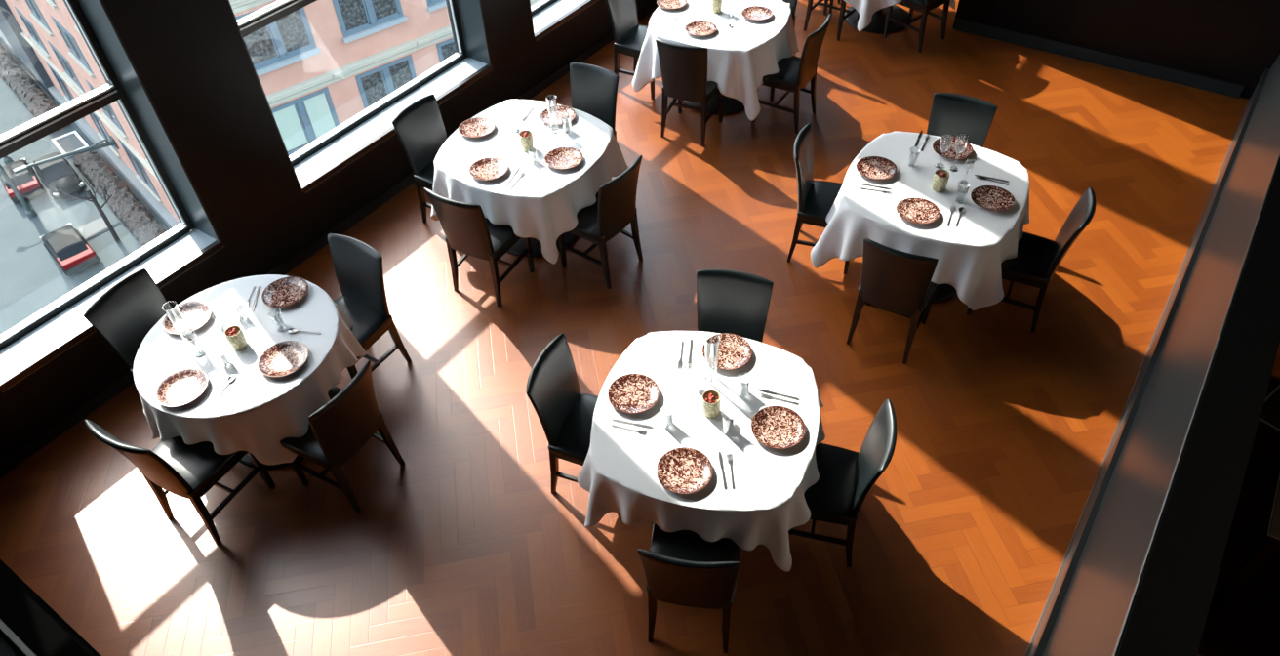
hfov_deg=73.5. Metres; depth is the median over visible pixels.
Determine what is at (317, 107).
blind
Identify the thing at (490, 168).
dinner plate
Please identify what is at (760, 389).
table knife
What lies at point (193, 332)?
bowl
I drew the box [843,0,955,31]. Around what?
tablecloth
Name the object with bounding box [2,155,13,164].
lamp post
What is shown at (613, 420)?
table knife
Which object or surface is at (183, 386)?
dinner plate
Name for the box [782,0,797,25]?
dining chair
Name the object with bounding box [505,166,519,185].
table knife
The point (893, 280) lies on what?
dining chair
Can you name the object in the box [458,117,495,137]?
dinner plate
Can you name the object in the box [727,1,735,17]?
water tumbler
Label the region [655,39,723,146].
dining chair
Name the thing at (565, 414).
dining chair
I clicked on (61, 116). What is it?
window
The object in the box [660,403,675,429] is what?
water tumbler
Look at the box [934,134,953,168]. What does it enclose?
wine glass
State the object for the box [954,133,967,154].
bowl
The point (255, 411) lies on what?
tablecloth
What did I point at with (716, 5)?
candle jar
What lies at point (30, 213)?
lamp post
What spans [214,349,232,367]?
water tumbler
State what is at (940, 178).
candle jar
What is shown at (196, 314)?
dinner plate
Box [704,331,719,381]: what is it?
glass
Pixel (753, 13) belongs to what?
dinner plate
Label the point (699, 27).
dinner plate
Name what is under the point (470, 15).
trim
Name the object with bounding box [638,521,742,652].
dining chair
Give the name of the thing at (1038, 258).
dining chair
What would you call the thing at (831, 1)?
dining chair
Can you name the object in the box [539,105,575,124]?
dinner plate
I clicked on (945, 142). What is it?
dinner plate
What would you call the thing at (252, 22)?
window
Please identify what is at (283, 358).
dinner plate
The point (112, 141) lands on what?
street light arm
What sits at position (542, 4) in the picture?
window
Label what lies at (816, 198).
dining chair
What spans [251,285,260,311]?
table knife
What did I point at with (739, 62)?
tablecloth
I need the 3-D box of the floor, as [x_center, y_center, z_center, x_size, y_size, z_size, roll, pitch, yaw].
[2.253,0.133,5.636,9.680,0.200,14.800,25,52,24]
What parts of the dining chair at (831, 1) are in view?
leg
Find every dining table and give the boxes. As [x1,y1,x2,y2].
[239,453,304,468]
[507,231,577,257]
[682,88,744,115]
[843,4,909,33]
[932,282,956,302]
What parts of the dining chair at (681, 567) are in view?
leg, backrest, seat, leg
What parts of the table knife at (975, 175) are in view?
handle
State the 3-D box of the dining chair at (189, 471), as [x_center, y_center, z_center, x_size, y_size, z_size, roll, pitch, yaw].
[-2.402,0.688,4.547,0.437,0.904,0.523,19,49,20]
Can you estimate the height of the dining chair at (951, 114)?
0.904 m
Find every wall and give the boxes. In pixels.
[0,0,655,460]
[0,559,101,655]
[952,0,1279,99]
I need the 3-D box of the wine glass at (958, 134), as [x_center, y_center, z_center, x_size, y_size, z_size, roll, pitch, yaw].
[2.047,-1.128,5.509,0.073,0.251,0.073,18,49,19]
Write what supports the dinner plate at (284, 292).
on the tablecloth at (255, 411)
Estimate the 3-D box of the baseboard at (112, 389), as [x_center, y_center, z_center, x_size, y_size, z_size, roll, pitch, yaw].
[-1.560,-1.529,7.245,0.016,0.090,8.370,25,52,24]
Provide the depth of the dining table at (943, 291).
5.83 m
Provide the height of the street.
0.500 m
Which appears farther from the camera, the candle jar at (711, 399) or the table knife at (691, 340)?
the table knife at (691, 340)
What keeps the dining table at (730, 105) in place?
on the floor
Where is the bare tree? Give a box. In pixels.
[43,165,120,243]
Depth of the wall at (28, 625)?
3.22 m
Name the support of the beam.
on the floor
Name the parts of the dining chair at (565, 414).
leg, backrest, seat rail, seat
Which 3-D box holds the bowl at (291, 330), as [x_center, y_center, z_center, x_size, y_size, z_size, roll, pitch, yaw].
[-1.926,0.015,4.752,0.059,0.008,0.040,5,46,7]
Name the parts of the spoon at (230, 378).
handle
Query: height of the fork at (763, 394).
0.007 m
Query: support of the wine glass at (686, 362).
on the tablecloth at (619, 470)
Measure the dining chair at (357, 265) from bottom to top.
0.904 m
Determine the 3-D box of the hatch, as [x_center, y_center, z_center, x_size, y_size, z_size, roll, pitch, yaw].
[-36.831,-11.890,55.445,1.500,0.200,2.600,-35,54,-27]
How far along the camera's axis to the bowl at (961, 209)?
5.29 m
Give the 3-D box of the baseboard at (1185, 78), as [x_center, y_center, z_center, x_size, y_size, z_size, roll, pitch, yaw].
[4.154,-2.521,7.926,2.530,0.110,0.031,25,52,25]
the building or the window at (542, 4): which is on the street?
the building
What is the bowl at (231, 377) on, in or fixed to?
on the spoon at (230, 378)
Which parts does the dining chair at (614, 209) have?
leg, seat rail, seat, leg, backrest, leg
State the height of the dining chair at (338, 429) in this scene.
0.904 m
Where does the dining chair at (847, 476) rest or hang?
on the floor
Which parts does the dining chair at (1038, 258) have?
seat rail, seat, leg, backrest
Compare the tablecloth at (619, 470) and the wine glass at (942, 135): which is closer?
the tablecloth at (619, 470)
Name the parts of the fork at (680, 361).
handle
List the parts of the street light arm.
arm, wall plate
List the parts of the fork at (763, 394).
handle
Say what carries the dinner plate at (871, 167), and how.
on the tablecloth at (970, 255)
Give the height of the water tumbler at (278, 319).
0.117 m
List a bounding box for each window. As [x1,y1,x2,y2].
[0,0,194,350]
[237,0,466,165]
[530,0,557,15]
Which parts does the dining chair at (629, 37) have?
leg, backrest, seat rail, seat, leg, leg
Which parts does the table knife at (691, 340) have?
blade, handle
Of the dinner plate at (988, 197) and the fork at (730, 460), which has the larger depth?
the dinner plate at (988, 197)
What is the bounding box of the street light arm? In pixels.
[12,135,119,173]
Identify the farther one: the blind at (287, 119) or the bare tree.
the bare tree
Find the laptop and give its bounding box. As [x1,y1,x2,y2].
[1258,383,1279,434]
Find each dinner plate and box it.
[155,367,208,406]
[162,301,211,334]
[257,340,308,376]
[261,276,308,307]
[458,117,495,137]
[469,157,508,180]
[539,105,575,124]
[544,146,583,169]
[607,373,659,413]
[656,0,687,8]
[656,446,713,493]
[684,20,717,36]
[702,332,752,369]
[741,5,772,20]
[751,405,805,448]
[856,156,897,179]
[896,197,940,224]
[932,136,973,159]
[970,185,1014,210]
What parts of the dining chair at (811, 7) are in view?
leg, leg, leg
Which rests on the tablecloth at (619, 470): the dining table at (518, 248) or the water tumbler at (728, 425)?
the water tumbler at (728, 425)
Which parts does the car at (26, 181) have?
tail panel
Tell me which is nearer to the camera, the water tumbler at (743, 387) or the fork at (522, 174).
the water tumbler at (743, 387)
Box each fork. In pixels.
[243,285,255,309]
[510,170,526,188]
[520,107,534,120]
[611,424,651,435]
[677,340,683,368]
[726,451,735,488]
[759,392,799,404]
[860,187,892,194]
[920,134,929,151]
[947,205,955,226]
[976,175,1008,185]
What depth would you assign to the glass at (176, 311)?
4.56 m
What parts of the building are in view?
pane, pane, pane, window sill, window sill, window sill, pane, pane, pane, pane, pane, window sill, pane, window sill, cornice, pane, pane, window sill, pane, window sill, pane, pane, window sill, cornice, pane, window sill, pane, pane, pane, pane, window sill, pane, pane, cornice, window sill, pane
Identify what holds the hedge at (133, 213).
on the street
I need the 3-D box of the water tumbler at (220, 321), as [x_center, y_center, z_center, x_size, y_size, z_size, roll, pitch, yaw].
[-2.330,-0.035,4.761,0.055,0.094,0.055,-3,46,0]
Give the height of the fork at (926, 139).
0.007 m
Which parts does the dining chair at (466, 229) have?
leg, backrest, seat, leg, seat rail, leg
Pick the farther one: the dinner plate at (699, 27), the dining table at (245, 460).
the dinner plate at (699, 27)
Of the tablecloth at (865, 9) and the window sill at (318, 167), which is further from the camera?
the tablecloth at (865, 9)
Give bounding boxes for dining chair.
[82,267,171,374]
[84,419,275,545]
[280,360,404,514]
[327,234,411,378]
[392,93,447,223]
[423,187,534,307]
[525,332,618,514]
[558,154,642,288]
[569,62,619,139]
[605,0,654,99]
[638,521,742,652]
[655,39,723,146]
[696,269,773,342]
[752,13,831,133]
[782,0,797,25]
[787,122,849,274]
[788,398,897,566]
[803,0,859,40]
[827,0,840,15]
[846,237,938,363]
[882,0,950,52]
[926,92,998,147]
[966,186,1095,332]
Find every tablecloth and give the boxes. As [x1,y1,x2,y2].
[133,274,366,464]
[430,99,628,264]
[577,330,825,571]
[632,0,799,120]
[810,130,1029,310]
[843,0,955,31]
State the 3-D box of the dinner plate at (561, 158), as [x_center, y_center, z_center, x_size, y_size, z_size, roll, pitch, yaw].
[-0.515,-1.140,5.801,0.262,0.028,0.262,24,52,24]
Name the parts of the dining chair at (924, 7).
leg, seat rail, leg, seat, leg, backrest, leg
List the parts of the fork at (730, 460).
handle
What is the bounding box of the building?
[0,0,541,229]
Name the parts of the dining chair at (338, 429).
leg, seat rail, seat, backrest, leg, leg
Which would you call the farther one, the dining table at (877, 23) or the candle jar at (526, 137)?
the dining table at (877, 23)
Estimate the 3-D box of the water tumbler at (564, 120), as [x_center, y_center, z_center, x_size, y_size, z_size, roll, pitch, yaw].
[-0.516,-1.437,6.026,0.072,0.123,0.072,-3,46,0]
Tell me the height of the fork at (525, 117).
0.007 m
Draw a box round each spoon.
[212,374,235,403]
[287,327,321,334]
[955,206,964,226]
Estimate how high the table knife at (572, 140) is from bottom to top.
0.004 m
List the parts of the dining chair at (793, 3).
backrest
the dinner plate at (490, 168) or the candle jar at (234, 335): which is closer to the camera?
the candle jar at (234, 335)
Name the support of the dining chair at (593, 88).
on the floor
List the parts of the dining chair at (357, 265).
leg, backrest, seat, seat rail, leg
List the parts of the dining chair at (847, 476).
seat rail, seat, leg, backrest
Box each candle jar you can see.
[224,324,246,349]
[519,129,533,151]
[702,389,720,417]
[711,0,721,13]
[931,168,950,192]
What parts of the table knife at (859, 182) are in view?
blade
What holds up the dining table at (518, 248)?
on the floor
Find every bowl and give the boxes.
[182,328,197,344]
[226,374,235,382]
[287,327,297,332]
[939,134,953,152]
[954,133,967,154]
[958,206,964,212]
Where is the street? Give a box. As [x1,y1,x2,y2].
[0,39,169,334]
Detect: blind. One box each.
[273,105,307,151]
[303,92,335,138]
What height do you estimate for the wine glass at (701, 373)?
0.125 m
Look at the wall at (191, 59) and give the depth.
5.56 m
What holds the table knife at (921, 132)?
on the tablecloth at (970, 255)
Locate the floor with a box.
[0,0,1279,655]
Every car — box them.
[0,158,45,203]
[32,151,85,199]
[39,223,100,276]
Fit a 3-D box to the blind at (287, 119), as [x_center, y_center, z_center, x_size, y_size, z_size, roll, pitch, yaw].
[-11.851,-6.774,29.053,0.760,1.500,0.004,-32,52,-26]
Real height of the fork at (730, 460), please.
0.007 m
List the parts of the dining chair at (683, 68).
leg, leg, backrest, seat, leg, leg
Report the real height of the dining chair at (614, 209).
0.904 m
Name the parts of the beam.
edge trim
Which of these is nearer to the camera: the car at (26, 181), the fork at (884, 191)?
the fork at (884, 191)
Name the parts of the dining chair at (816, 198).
leg, backrest, seat rail, seat, leg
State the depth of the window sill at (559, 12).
7.84 m
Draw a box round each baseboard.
[0,0,659,478]
[953,17,1244,98]
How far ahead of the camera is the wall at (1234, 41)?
7.49 m
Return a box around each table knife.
[206,372,224,403]
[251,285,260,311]
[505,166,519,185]
[571,139,596,150]
[611,418,653,428]
[687,338,692,368]
[718,450,726,488]
[758,388,799,399]
[858,182,891,189]
[914,130,922,146]
[974,174,1008,182]
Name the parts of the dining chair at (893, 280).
leg, seat, backrest, leg, leg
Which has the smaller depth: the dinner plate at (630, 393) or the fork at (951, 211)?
the dinner plate at (630, 393)
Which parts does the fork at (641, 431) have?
handle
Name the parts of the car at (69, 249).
tail panel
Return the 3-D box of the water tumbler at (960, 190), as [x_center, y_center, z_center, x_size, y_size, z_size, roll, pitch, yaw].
[1.998,-0.841,5.320,0.072,0.123,0.072,-3,46,0]
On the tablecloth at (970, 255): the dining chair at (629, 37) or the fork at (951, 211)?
the fork at (951, 211)
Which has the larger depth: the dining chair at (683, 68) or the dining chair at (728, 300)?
the dining chair at (683, 68)
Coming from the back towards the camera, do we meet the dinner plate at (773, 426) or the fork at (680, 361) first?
the fork at (680, 361)
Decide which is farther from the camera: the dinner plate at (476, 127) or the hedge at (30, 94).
the hedge at (30, 94)
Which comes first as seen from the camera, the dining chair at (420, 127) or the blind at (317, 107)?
the dining chair at (420, 127)
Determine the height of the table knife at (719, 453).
0.004 m
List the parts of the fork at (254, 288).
handle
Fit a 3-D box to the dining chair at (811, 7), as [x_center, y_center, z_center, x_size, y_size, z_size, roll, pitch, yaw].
[1.895,-3.320,8.265,0.437,0.904,0.523,28,53,27]
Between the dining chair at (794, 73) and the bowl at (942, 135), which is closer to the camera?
the bowl at (942, 135)
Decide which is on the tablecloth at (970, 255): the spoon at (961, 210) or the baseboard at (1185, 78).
the spoon at (961, 210)
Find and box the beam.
[1024,54,1279,655]
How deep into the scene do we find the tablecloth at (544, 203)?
5.81 m
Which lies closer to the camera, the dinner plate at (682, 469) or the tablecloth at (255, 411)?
the dinner plate at (682, 469)
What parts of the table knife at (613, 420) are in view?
handle, blade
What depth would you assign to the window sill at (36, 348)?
5.20 m
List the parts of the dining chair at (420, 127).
backrest, leg, seat, seat rail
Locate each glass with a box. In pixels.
[161,300,196,344]
[182,328,204,357]
[546,94,559,133]
[683,361,692,380]
[698,372,707,391]
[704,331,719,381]
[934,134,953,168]
[948,133,967,171]
[960,157,974,184]
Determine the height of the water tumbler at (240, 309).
0.111 m
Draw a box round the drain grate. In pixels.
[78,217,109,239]
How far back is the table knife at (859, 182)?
5.49 m
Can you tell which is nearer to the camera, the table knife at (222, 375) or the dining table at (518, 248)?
the table knife at (222, 375)
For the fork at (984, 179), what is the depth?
5.49 m
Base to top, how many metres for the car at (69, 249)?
1.515 m
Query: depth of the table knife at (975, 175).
5.51 m
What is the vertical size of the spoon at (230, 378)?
0.008 m
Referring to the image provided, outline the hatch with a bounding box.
[51,130,88,158]
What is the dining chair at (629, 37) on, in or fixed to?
on the floor
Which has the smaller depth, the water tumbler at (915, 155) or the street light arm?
the water tumbler at (915, 155)
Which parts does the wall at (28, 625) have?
edge trim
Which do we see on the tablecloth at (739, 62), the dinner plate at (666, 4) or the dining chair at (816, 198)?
the dinner plate at (666, 4)
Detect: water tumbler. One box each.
[212,312,228,329]
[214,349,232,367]
[229,299,247,320]
[268,307,286,330]
[510,113,521,132]
[527,147,537,163]
[560,113,571,132]
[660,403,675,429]
[721,407,736,435]
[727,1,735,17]
[737,371,752,398]
[907,146,920,166]
[955,180,970,202]
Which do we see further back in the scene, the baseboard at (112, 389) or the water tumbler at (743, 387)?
the baseboard at (112, 389)
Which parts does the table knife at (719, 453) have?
blade, handle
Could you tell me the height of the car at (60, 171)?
1.515 m
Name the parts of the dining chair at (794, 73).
leg, seat rail, seat, leg, leg, backrest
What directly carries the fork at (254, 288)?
on the tablecloth at (255, 411)
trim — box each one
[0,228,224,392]
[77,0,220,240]
[227,0,490,188]
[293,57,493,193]
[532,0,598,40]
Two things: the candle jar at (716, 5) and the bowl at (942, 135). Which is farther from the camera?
the candle jar at (716, 5)
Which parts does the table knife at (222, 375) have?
handle, blade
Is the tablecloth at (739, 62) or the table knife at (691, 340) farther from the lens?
the tablecloth at (739, 62)
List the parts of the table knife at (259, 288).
blade, handle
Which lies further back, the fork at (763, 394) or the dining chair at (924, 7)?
the dining chair at (924, 7)
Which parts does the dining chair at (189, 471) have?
backrest, leg, seat, leg, seat rail, leg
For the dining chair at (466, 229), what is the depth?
5.64 m
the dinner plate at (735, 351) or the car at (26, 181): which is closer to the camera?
the dinner plate at (735, 351)
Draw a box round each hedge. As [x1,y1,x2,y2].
[0,44,70,130]
[73,150,166,246]
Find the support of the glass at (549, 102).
on the tablecloth at (544, 203)
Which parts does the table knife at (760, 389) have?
blade, handle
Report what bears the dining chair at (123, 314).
on the floor
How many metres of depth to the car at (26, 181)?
50.91 m
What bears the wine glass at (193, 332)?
on the tablecloth at (255, 411)
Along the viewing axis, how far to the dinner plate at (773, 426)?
4.16 m
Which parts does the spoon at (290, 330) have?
handle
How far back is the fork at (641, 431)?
4.18 m
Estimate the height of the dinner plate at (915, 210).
0.028 m
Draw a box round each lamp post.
[0,163,38,218]
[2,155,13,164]
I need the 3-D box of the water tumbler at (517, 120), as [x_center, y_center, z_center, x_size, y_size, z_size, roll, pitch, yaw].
[-0.872,-1.444,6.054,0.069,0.117,0.069,-3,46,0]
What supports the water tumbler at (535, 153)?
on the tablecloth at (544, 203)
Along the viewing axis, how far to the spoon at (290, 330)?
4.74 m
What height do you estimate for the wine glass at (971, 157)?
0.171 m
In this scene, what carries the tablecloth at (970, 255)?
on the dining table at (943, 291)
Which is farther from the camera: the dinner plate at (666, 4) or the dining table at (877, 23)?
the dining table at (877, 23)

